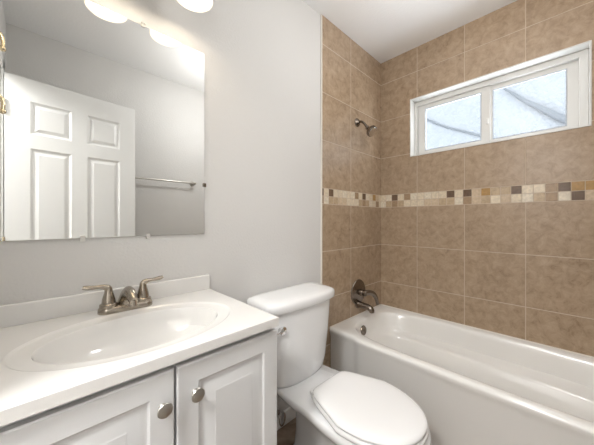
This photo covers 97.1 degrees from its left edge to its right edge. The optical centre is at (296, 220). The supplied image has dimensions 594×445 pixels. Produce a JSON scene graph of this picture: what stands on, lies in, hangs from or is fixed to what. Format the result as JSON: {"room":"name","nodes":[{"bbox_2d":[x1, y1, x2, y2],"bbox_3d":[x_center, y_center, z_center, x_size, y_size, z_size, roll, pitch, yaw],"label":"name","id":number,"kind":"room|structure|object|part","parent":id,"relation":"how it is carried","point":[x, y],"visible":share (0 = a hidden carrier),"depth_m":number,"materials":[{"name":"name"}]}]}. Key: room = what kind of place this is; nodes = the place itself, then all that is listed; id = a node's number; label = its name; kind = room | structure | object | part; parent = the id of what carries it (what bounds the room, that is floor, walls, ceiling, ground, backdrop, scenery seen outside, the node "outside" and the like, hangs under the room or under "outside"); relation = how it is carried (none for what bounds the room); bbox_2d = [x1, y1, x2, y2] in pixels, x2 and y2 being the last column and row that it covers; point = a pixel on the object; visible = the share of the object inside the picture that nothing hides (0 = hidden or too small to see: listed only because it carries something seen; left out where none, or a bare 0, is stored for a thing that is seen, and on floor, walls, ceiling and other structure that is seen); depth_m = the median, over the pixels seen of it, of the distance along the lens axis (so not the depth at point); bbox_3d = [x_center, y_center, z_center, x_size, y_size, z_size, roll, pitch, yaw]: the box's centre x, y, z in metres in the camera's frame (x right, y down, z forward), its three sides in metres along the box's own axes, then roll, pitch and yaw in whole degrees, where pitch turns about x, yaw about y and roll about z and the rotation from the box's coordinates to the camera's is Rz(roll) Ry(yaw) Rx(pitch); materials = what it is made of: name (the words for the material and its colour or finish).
{"room":"bathroom","nodes":[
{"label":"bathroom","id":0,"kind":"room"},
{"bbox_2d":[0,0,319,412],"bbox_3d":[-0.646,-0.097,1.127,3.800,2.670,0.120,0,0,-44],"label":"wall","id":1,"kind":"structure","parent":0,"point":[261,234],"depth_m":1.36,"materials":[{"name":"white paint"}]},
{"bbox_2d":[0,0,205,241],"bbox_3d":[-0.698,-0.360,0.985,0.738,0.874,0.014,0,0,-44],"label":"wall mirror","id":2,"kind":"object","parent":1,"relation":"attached to","point":[102,111],"visible":1,"depth_m":0.94,"materials":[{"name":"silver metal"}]},
{"bbox_2d":[0,274,209,328],"bbox_3d":[-0.692,0.292,0.985,0.760,0.069,0.020,0,0,-44],"label":"backsplash","id":3,"kind":"structure","parent":1,"relation":"attached to","point":[14,314],"depth_m":0.90,"materials":[{"name":"stone"}]},
{"bbox_2d":[177,0,212,12],"bbox_3d":[-0.613,-1.010,0.909,0.624,0.253,0.238,0,0,-44],"label":"vanity light","id":4,"kind":"object","parent":1,"relation":"attached to","point":[200,6],"visible":1,"depth_m":1.09,"materials":[{"name":"white glass"}]},
{"bbox_2d":[277,407,285,426],"bbox_3d":[-0.146,0.994,1.455,0.166,0.309,0.105,0,0,-44],"label":"valve","id":5,"kind":"object","parent":1,"relation":"attached to","point":[281,416],"visible":0.41,"depth_m":1.46,"materials":[{"name":"silver metal"}]},
{"bbox_3d":[-0.082,1.109,1.461,0.050,0.080,0.015,0,0,-44],"label":"oval handle","id":6,"kind":"part","parent":5,"relation":"part of","materials":[{"name":"silver metal"}]},
{"bbox_2d":[277,407,295,429],"bbox_3d":[-0.124,1.196,1.540,0.805,0.085,0.014,0,0,-44],"label":"baseboard","id":7,"kind":"structure","parent":1,"relation":"attached to","point":[290,413],"depth_m":1.60,"materials":[{"name":"white paint"}]},
{"bbox_2d":[320,14,321,283],"bbox_3d":[0.170,-0.097,1.826,0.011,2.670,0.011,0,0,-44],"label":"trim","id":8,"kind":"structure","parent":1,"relation":"attached to","point":[321,14],"depth_m":1.82,"materials":[{"name":"beige"}]},
{"bbox_2d":[322,15,380,367],"bbox_3d":[0.469,-0.097,2.116,0.822,2.670,0.009,0,0,-44],"label":"wall","id":9,"kind":"structure","parent":1,"relation":"attached to","point":[351,77],"depth_m":2.04,"materials":[{"name":"tile"}]},
{"bbox_2d":[355,301,373,312],"bbox_3d":[0.546,0.686,2.083,0.068,0.076,0.147,0,0,-44],"label":"tub spout","id":10,"kind":"object","parent":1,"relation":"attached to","point":[359,304],"visible":0.96,"depth_m":2.07,"materials":[{"name":"grey metal"}]},
{"bbox_2d":[351,279,378,304],"bbox_3d":[0.558,0.593,2.119,0.268,0.221,0.110,0,0,-44],"label":"shower valve","id":11,"kind":"object","parent":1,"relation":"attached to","point":[358,291],"visible":0.97,"depth_m":2.10,"materials":[{"name":"grey metal"}]},
{"bbox_3d":[0.613,0.631,2.127,0.176,0.146,0.043,0,0,-35],"label":"lever","id":12,"kind":"part","parent":11,"relation":"part of","materials":[{"name":"grey metal"}]},
{"bbox_2d":[355,118,376,136],"bbox_3d":[0.547,-0.739,2.068,0.088,0.172,0.169,0,0,-44],"label":"shower","id":13,"kind":"object","parent":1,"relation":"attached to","point":[371,130],"visible":1,"depth_m":2.04,"materials":[{"name":"grey metal"}]},
{"bbox_2d":[277,417,295,444],"bbox_3d":[0.010,1.264,0.448,3.800,0.050,1.770,0,0,-44],"label":"floor","id":14,"kind":"structure","parent":0,"point":[286,434],"depth_m":1.51,"materials":[{"name":"wood"}]},
{"bbox_2d":[0,328,276,444],"bbox_3d":[-0.504,0.796,0.797,0.756,0.884,0.522,0,0,-44],"label":"vanity cabinet","id":15,"kind":"object","parent":14,"relation":"on","point":[226,394],"visible":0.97,"depth_m":0.67,"materials":[{"name":"white wood"}]},
{"bbox_3d":[-0.454,0.748,0.524,0.394,0.752,0.019,0,0,-44],"label":"door","id":16,"kind":"part","parent":15,"relation":"part of","materials":[{"name":"white wood"}]},
{"bbox_2d":[0,274,278,426],"bbox_3d":[-0.516,0.361,0.803,0.760,0.207,0.526,0,0,-44],"label":"countertop","id":17,"kind":"structure","parent":15,"relation":"on","point":[55,351],"depth_m":0.79,"materials":[{"name":"stone"}]},
{"bbox_2d":[82,275,162,314],"bbox_3d":[-0.628,0.273,0.963,0.192,0.103,0.184,0,0,0],"label":"sink faucet","id":18,"kind":"object","parent":17,"relation":"on","point":[128,299],"visible":1,"depth_m":0.92,"materials":[{"name":"silver metal"}]},
{"bbox_3d":[-0.686,0.236,0.902,0.082,0.029,0.023,0,0,-40],"label":"lever","id":19,"kind":"part","parent":18,"relation":"part of","materials":[{"name":"silver metal"}]},
{"bbox_3d":[-0.662,0.273,0.922,0.055,0.078,0.055,0,0,-44],"label":"handle","id":20,"kind":"part","parent":18,"relation":"part of","materials":[{"name":"silver metal"}]},
{"bbox_3d":[-0.624,0.314,0.959,0.171,0.021,0.059,0,0,-44],"label":"plate","id":21,"kind":"part","parent":18,"relation":"part of","materials":[{"name":"silver metal"}]},
{"bbox_3d":[-0.600,0.279,0.934,0.058,0.091,0.162,0,0,-44],"label":"spout","id":22,"kind":"part","parent":18,"relation":"part of","materials":[{"name":"silver metal"}]},
{"bbox_3d":[-0.586,0.273,0.996,0.055,0.078,0.055,0,0,-44],"label":"handle","id":23,"kind":"part","parent":18,"relation":"part of","materials":[{"name":"silver metal"}]},
{"bbox_3d":[-0.565,0.236,1.020,0.023,0.029,0.082,0,0,42],"label":"lever","id":24,"kind":"part","parent":18,"relation":"part of","materials":[{"name":"silver metal"}]},
{"bbox_3d":[-0.318,0.454,0.628,0.036,0.036,0.022,0,0,-44],"label":"knob","id":25,"kind":"part","parent":15,"relation":"part of","materials":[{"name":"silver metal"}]},
{"bbox_3d":[-0.261,0.454,0.684,0.036,0.036,0.022,0,0,-44],"label":"knob","id":26,"kind":"part","parent":15,"relation":"part of","materials":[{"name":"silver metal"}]},
{"bbox_3d":[-0.190,0.748,0.780,0.328,0.752,0.019,0,0,-44],"label":"door","id":27,"kind":"part","parent":15,"relation":"part of","materials":[{"name":"white wood"}]},
{"bbox_2d":[246,283,430,444],"bbox_3d":[0.190,0.818,1.262,0.520,0.841,0.834,0,0,-44],"label":"toilet","id":28,"kind":"object","parent":14,"relation":"on","point":[331,406],"visible":0.87,"depth_m":1.25,"materials":[{"name":"white ceramic"}]},
{"bbox_3d":[-0.009,0.426,1.468,0.520,0.057,0.260,0,0,-44],"label":"tank lid","id":29,"kind":"part","parent":28,"relation":"part of","materials":[{"name":"white ceramic"}]},
{"bbox_3d":[-0.011,0.656,1.470,0.486,0.409,0.234,0,0,-44],"label":"tank","id":30,"kind":"part","parent":28,"relation":"part of","materials":[{"name":"white ceramic"}]},
{"bbox_3d":[0.198,1.036,1.254,0.400,0.405,0.812,0,0,-44],"label":"bowl","id":31,"kind":"part","parent":28,"relation":"part of","materials":[{"name":"white ceramic"}]},
{"bbox_3d":[0.311,0.819,1.137,0.400,0.022,0.473,0,0,-44],"label":"seat","id":32,"kind":"part","parent":28,"relation":"part of","materials":[{"name":"white plastic"}]},
{"bbox_3d":[0.311,0.793,1.137,0.392,0.026,0.465,0,0,-44],"label":"lid","id":33,"kind":"part","parent":28,"relation":"part of","materials":[{"name":"white plastic"}]},
{"bbox_2d":[330,304,593,444],"bbox_3d":[1.059,1.002,1.549,0.762,0.472,1.631,0,0,-44],"label":"bathtub","id":34,"kind":"object","parent":14,"relation":"on","point":[471,385],"visible":0.94,"depth_m":1.50,"materials":[{"name":"white ceramic"}]},
{"bbox_3d":[0.504,0.836,1.987,0.072,0.071,0.020,0,0,-44],"label":"overflow plate","id":35,"kind":"part","parent":34,"relation":"part of","materials":[{"name":"grey metal"}]},
{"bbox_2d":[303,0,516,62],"bbox_3d":[0.012,-1.456,0.533,3.920,0.050,1.890,0,0,-44],"label":"ceiling","id":36,"kind":"structure","parent":0,"point":[386,30],"depth_m":1.86,"materials":[{"name":"white paint"}]},
{"bbox_2d":[381,0,593,356],"bbox_3d":[1.385,-0.071,1.861,0.140,2.720,1.890,0,0,-44],"label":"wall","id":37,"kind":"structure","parent":0,"point":[498,237],"depth_m":1.80,"materials":[{"name":"tile"}]},
{"bbox_2d":[410,40,591,156],"bbox_3d":[1.355,-0.773,1.889,0.144,0.483,1.018,0,0,-44],"label":"window","id":38,"kind":"structure","parent":37,"relation":"in","point":[576,60],"depth_m":1.79,"materials":[{"name":"white plastic"}]},
{"bbox_3d":[1.225,-0.764,2.078,0.024,0.413,0.505,0,0,-44],"label":"sliding sash","id":39,"kind":"part","parent":38,"relation":"part of","materials":[{"name":"white plastic"}]},
{"bbox_3d":[1.553,-0.765,1.763,0.022,0.415,0.469,0,0,-44],"label":"fixed sash","id":40,"kind":"part","parent":38,"relation":"part of","materials":[{"name":"white plastic"}]},
{"label":"outside","id":41,"kind":"structure","parent":0,"visible":0},
{"bbox_2d":[426,70,565,149],"bbox_3d":[2.276,-1.536,5.262,0.150,5.650,11.000,0,0,-44],"label":"wall","id":42,"kind":"structure","parent":41,"point":[512,116],"depth_m":4.13,"materials":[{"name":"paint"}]},
{"bbox_2d":[426,119,479,136],"bbox_3d":[2.733,-1.663,4.660,0.026,0.877,1.413,0,0,-44],"label":"overhead cable","id":43,"kind":"object","parent":42,"relation":"attached to","point":[426,119],"visible":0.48,"depth_m":4.62,"materials":[{"name":"grey plastic"}]},
{"bbox_2d":[503,88,565,123],"bbox_3d":[3.579,-1.598,3.735,0.090,0.944,1.024,0,0,-44],"label":"drain pipe","id":44,"kind":"object","parent":42,"relation":"attached to","point":[554,115],"visible":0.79,"depth_m":3.76,"materials":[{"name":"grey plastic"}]}
]}

